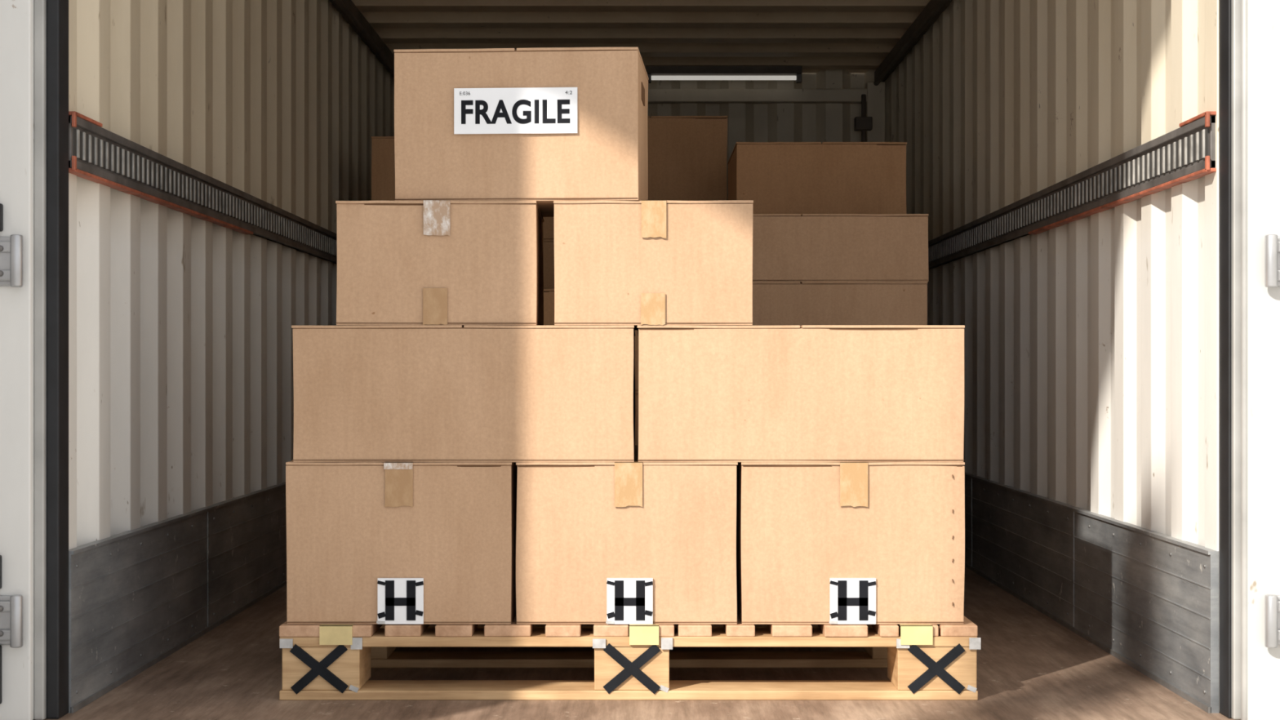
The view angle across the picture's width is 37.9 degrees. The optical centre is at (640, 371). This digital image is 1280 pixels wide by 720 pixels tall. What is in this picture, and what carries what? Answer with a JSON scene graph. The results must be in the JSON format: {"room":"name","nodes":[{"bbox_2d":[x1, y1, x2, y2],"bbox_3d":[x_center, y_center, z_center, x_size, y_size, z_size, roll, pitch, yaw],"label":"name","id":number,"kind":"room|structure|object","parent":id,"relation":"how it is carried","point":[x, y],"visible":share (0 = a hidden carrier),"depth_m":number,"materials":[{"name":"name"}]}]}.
{"room":"loading area","nodes":[
{"label":"loading area","id":0,"kind":"room"},
{"bbox_2d":[68,0,395,549],"bbox_3d":[-0.971,-0.330,5.205,0.036,1.790,4.250,0,0,0],"label":"wall","id":1,"kind":"structure","parent":0,"point":[180,330],"depth_m":4.07,"materials":[{"name":"metal"}]},
{"bbox_2d":[0,0,68,719],"bbox_3d":[-1.010,-0.455,3.037,0.130,2.040,0.126,0,0,0],"label":"door frame","id":2,"kind":"structure","parent":1,"relation":"attached to","point":[34,33],"depth_m":3.01,"materials":[{"name":"metal"}]},
{"bbox_2d":[67,481,286,713],"bbox_3d":[-0.947,0.431,5.190,0.018,0.268,4.220,0,0,0],"label":"baseboard","id":3,"kind":"structure","parent":1,"relation":"attached to","point":[137,597],"depth_m":3.70,"materials":[{"name":"metal"}]},
{"bbox_2d":[68,111,337,264],"bbox_3d":[-0.947,-0.381,5.191,0.021,0.100,4.218,0,0,0],"label":"rail","id":4,"kind":"object","parent":1,"relation":"attached to","point":[97,154],"visible":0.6,"depth_m":3.80,"materials":[{"name":"metal"}]},
{"bbox_2d":[328,0,394,78],"bbox_3d":[-0.931,-1.143,5.190,0.052,0.065,4.220,0,0,0],"label":"beam","id":5,"kind":"structure","parent":1,"relation":"attached to","point":[348,10],"depth_m":6.23,"materials":[{"name":"black metal"}]},
{"bbox_2d":[33,566,1234,719],"bbox_3d":[0.000,0.635,5.165,2.240,0.140,4.350,0,0,0],"label":"floor","id":6,"kind":"structure","parent":0,"point":[1030,666],"depth_m":3.31,"materials":[{"name":"brown wood"}]},
{"bbox_2d":[279,611,981,700],"bbox_3d":[-0.019,0.500,3.597,1.205,0.129,0.806,0,0,0],"label":"wooden pallet","id":7,"kind":"object","parent":6,"relation":"on","point":[321,662],"visible":0.58,"depth_m":3.20,"materials":[{"name":"brown wood"}]},
{"bbox_2d":[285,461,517,624],"bbox_3d":[-0.417,0.296,3.590,0.390,0.280,0.768,0,0,0],"label":"cardboard box","id":8,"kind":"object","parent":7,"relation":"on","point":[368,543],"visible":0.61,"depth_m":3.21,"materials":[{"name":"cardboard"}]},
{"bbox_2d":[291,324,635,462],"bbox_3d":[-0.307,0.038,3.582,0.592,0.236,0.744,0,0,0],"label":"cardboard box","id":9,"kind":"object","parent":8,"relation":"on","point":[361,393],"visible":1,"depth_m":3.21,"materials":[{"name":"brown cardboard"}]},
{"bbox_2d":[335,200,544,325],"bbox_3d":[-0.357,-0.187,3.414,0.346,0.216,0.405,0,0,-1],"label":"cardboard box","id":10,"kind":"object","parent":9,"relation":"on","point":[425,262],"visible":0.85,"depth_m":3.22,"materials":[{"name":"brown cardboard"}]},
{"bbox_2d":[393,46,648,217],"bbox_3d":[-0.206,-0.427,3.388,0.426,0.264,0.346,0,0,3],"label":"cardboard box","id":11,"kind":"object","parent":10,"relation":"on","point":[544,126],"visible":0.97,"depth_m":3.22,"materials":[{"name":"cardboard"}]},
{"bbox_2d":[515,444,737,624],"bbox_3d":[-0.024,0.296,3.590,0.383,0.280,0.767,0,0,0],"label":"cardboard box","id":12,"kind":"object","parent":7,"relation":"on","point":[635,542],"visible":0.79,"depth_m":3.21,"materials":[{"name":"cardboard"}]},
{"bbox_2d":[736,462,964,624],"bbox_3d":[0.366,0.296,3.590,0.386,0.280,0.768,0,0,0],"label":"cardboard box","id":13,"kind":"object","parent":7,"relation":"on","point":[819,543],"visible":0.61,"depth_m":3.21,"materials":[{"name":"cardboard"}]},
{"bbox_2d":[637,324,964,462],"bbox_3d":[0.277,0.038,3.582,0.565,0.236,0.745,0,0,0],"label":"cardboard box","id":14,"kind":"object","parent":13,"relation":"on","point":[706,393],"visible":1,"depth_m":3.21,"materials":[{"name":"brown cardboard"}]},
{"bbox_2d":[553,200,753,330],"bbox_3d":[0.022,-0.187,3.412,0.345,0.216,0.405,0,0,0],"label":"cardboard box","id":15,"kind":"object","parent":14,"relation":"on","point":[643,262],"visible":0.88,"depth_m":3.21,"materials":[{"name":"brown cardboard"}]},
{"bbox_3d":[0.380,0.435,4.650,0.599,0.260,0.504,0,0,0],"label":"carton","id":16,"kind":"object","parent":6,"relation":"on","visible":0},
{"bbox_3d":[0.377,0.176,4.650,0.600,0.257,0.504,0,0,0],"label":"carton","id":17,"kind":"object","parent":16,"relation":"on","visible":0},
{"bbox_2d":[751,281,927,325],"bbox_3d":[0.379,-0.082,4.650,0.598,0.260,0.504,0,0,0],"label":"carton","id":18,"kind":"object","parent":17,"relation":"on","point":[774,303],"visible":0.35,"depth_m":4.40,"materials":[{"name":"cardboard"}]},
{"bbox_2d":[751,213,928,282],"bbox_3d":[0.380,-0.292,4.650,0.601,0.160,0.504,0,0,0],"label":"carton","id":19,"kind":"object","parent":18,"relation":"on","point":[787,247],"visible":0.48,"depth_m":4.40,"materials":[{"name":"cardboard"}]},
{"bbox_3d":[0.485,0.405,5.250,0.462,0.320,0.505,0,0,0],"label":"carton","id":20,"kind":"object","parent":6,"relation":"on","visible":0},
{"bbox_3d":[0.487,0.085,5.250,0.464,0.320,0.504,0,0,0],"label":"carton","id":21,"kind":"object","parent":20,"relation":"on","visible":0},
{"bbox_3d":[0.483,-0.225,5.250,0.460,0.300,0.505,0,0,0],"label":"carton","id":22,"kind":"object","parent":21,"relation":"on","visible":0},
{"bbox_2d":[727,142,906,215],"bbox_3d":[0.485,-0.495,5.250,0.459,0.241,0.505,0,0,0],"label":"carton","id":23,"kind":"object","parent":22,"relation":"on","point":[801,178],"visible":0.71,"depth_m":5.00,"materials":[{"name":"cardboard"}]},
{"bbox_3d":[0.031,0.400,5.850,0.467,0.330,0.504,0,0,0],"label":"carton","id":24,"kind":"object","parent":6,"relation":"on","visible":0},
{"bbox_3d":[0.028,0.070,5.850,0.462,0.330,0.504,0,0,0],"label":"carton","id":25,"kind":"object","parent":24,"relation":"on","visible":0},
{"bbox_3d":[0.030,-0.265,5.850,0.465,0.340,0.505,0,0,0],"label":"carton","id":26,"kind":"object","parent":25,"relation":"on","visible":0},
{"bbox_2d":[647,115,727,200],"bbox_3d":[0.029,-0.602,5.850,0.465,0.333,0.504,0,0,0],"label":"carton","id":27,"kind":"object","parent":26,"relation":"on","point":[687,155],"visible":0.3,"depth_m":5.60,"materials":[{"name":"cardboard"}]},
{"bbox_3d":[-0.529,0.405,5.850,0.556,0.320,0.504,0,0,0],"label":"carton","id":28,"kind":"object","parent":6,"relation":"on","visible":0},
{"bbox_3d":[-0.528,0.085,5.850,0.559,0.320,0.504,0,0,0],"label":"carton","id":29,"kind":"object","parent":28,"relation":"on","visible":0},
{"bbox_2d":[543,240,554,288],"bbox_3d":[-0.529,-0.235,5.850,0.559,0.320,0.504,0,0,0],"label":"carton","id":30,"kind":"object","parent":29,"relation":"on","point":[548,245],"visible":0.02,"depth_m":5.60,"materials":[{"name":"cardboard"}]},
{"bbox_2d":[371,136,554,239],"bbox_3d":[-0.530,-0.551,5.850,0.562,0.312,0.504,0,0,0],"label":"carton","id":31,"kind":"object","parent":30,"relation":"on","point":[383,148],"visible":0.14,"depth_m":5.60,"materials":[{"name":"cardboard"}]},
{"bbox_3d":[-0.228,0.435,4.650,0.544,0.260,0.504,0,0,0],"label":"carton","id":32,"kind":"object","parent":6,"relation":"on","visible":0},
{"bbox_2d":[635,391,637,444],"bbox_3d":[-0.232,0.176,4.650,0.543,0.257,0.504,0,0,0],"label":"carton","id":33,"kind":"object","parent":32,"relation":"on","point":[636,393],"visible":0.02,"depth_m":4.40,"materials":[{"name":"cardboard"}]},
{"bbox_2d":[543,288,638,391],"bbox_3d":[-0.232,-0.073,4.650,0.544,0.243,0.504,0,0,0],"label":"carton","id":34,"kind":"object","parent":33,"relation":"on","point":[548,294],"visible":0.02,"depth_m":4.40,"materials":[{"name":"cardboard"}]},
{"bbox_2d":[351,0,930,72],"bbox_3d":[0.000,-1.195,5.205,1.990,0.044,4.251,0,0,0],"label":"ceiling","id":35,"kind":"structure","parent":0,"point":[854,36],"depth_m":6.33,"materials":[{"name":"paint"}]},
{"bbox_2d":[645,66,802,83],"bbox_3d":[0.320,-1.145,7.200,0.600,0.060,0.080,0,0,0],"label":"lamp","id":36,"kind":"object","parent":35,"relation":"attached to","point":[654,73],"depth_m":7.16,"materials":[{"name":"white plastic"}]},
{"bbox_2d":[648,69,884,200],"bbox_3d":[0.000,-0.330,7.317,1.970,1.790,0.039,0,0,0],"label":"wall","id":37,"kind":"structure","parent":0,"point":[746,122],"depth_m":7.31,"materials":[{"name":"metal"}]},
{"bbox_2d":[648,82,884,142],"bbox_3d":[0.000,-0.280,7.250,1.900,1.690,0.100,0,0,0],"label":"cargo bar","id":38,"kind":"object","parent":37,"relation":"attached to","point":[871,123],"depth_m":7.25,"materials":[{"name":"paint"}]},
{"bbox_2d":[884,0,1219,711],"bbox_3d":[0.964,-0.330,5.205,0.021,1.790,4.250,0,0,0],"label":"wall","id":39,"kind":"structure","parent":0,"point":[1091,343],"depth_m":4.07,"materials":[{"name":"metal"}]},
{"bbox_2d":[873,0,952,85],"bbox_3d":[0.931,-1.143,5.190,0.052,0.065,4.220,0,0,0],"label":"trim","id":40,"kind":"structure","parent":39,"relation":"attached to","point":[933,10],"depth_m":6.34,"materials":[{"name":"black metal"}]},
{"bbox_2d":[928,111,1216,270],"bbox_3d":[0.947,-0.381,5.191,0.021,0.100,4.218,0,0,0],"label":"rail","id":41,"kind":"object","parent":39,"relation":"attached to","point":[1185,153],"visible":0.78,"depth_m":3.83,"materials":[{"name":"metal"}]},
{"bbox_2d":[964,472,1218,713],"bbox_3d":[0.947,0.431,5.190,0.018,0.268,4.220,0,0,0],"label":"baseboard","id":42,"kind":"structure","parent":39,"relation":"attached to","point":[1148,599],"depth_m":3.75,"materials":[{"name":"metal"}]},
{"bbox_2d":[1219,0,1279,719],"bbox_3d":[1.016,-0.455,3.037,0.119,2.040,0.126,0,0,0],"label":"door frame","id":43,"kind":"structure","parent":39,"relation":"attached to","point":[1250,29],"depth_m":3.00,"materials":[{"name":"metal"}]}
]}

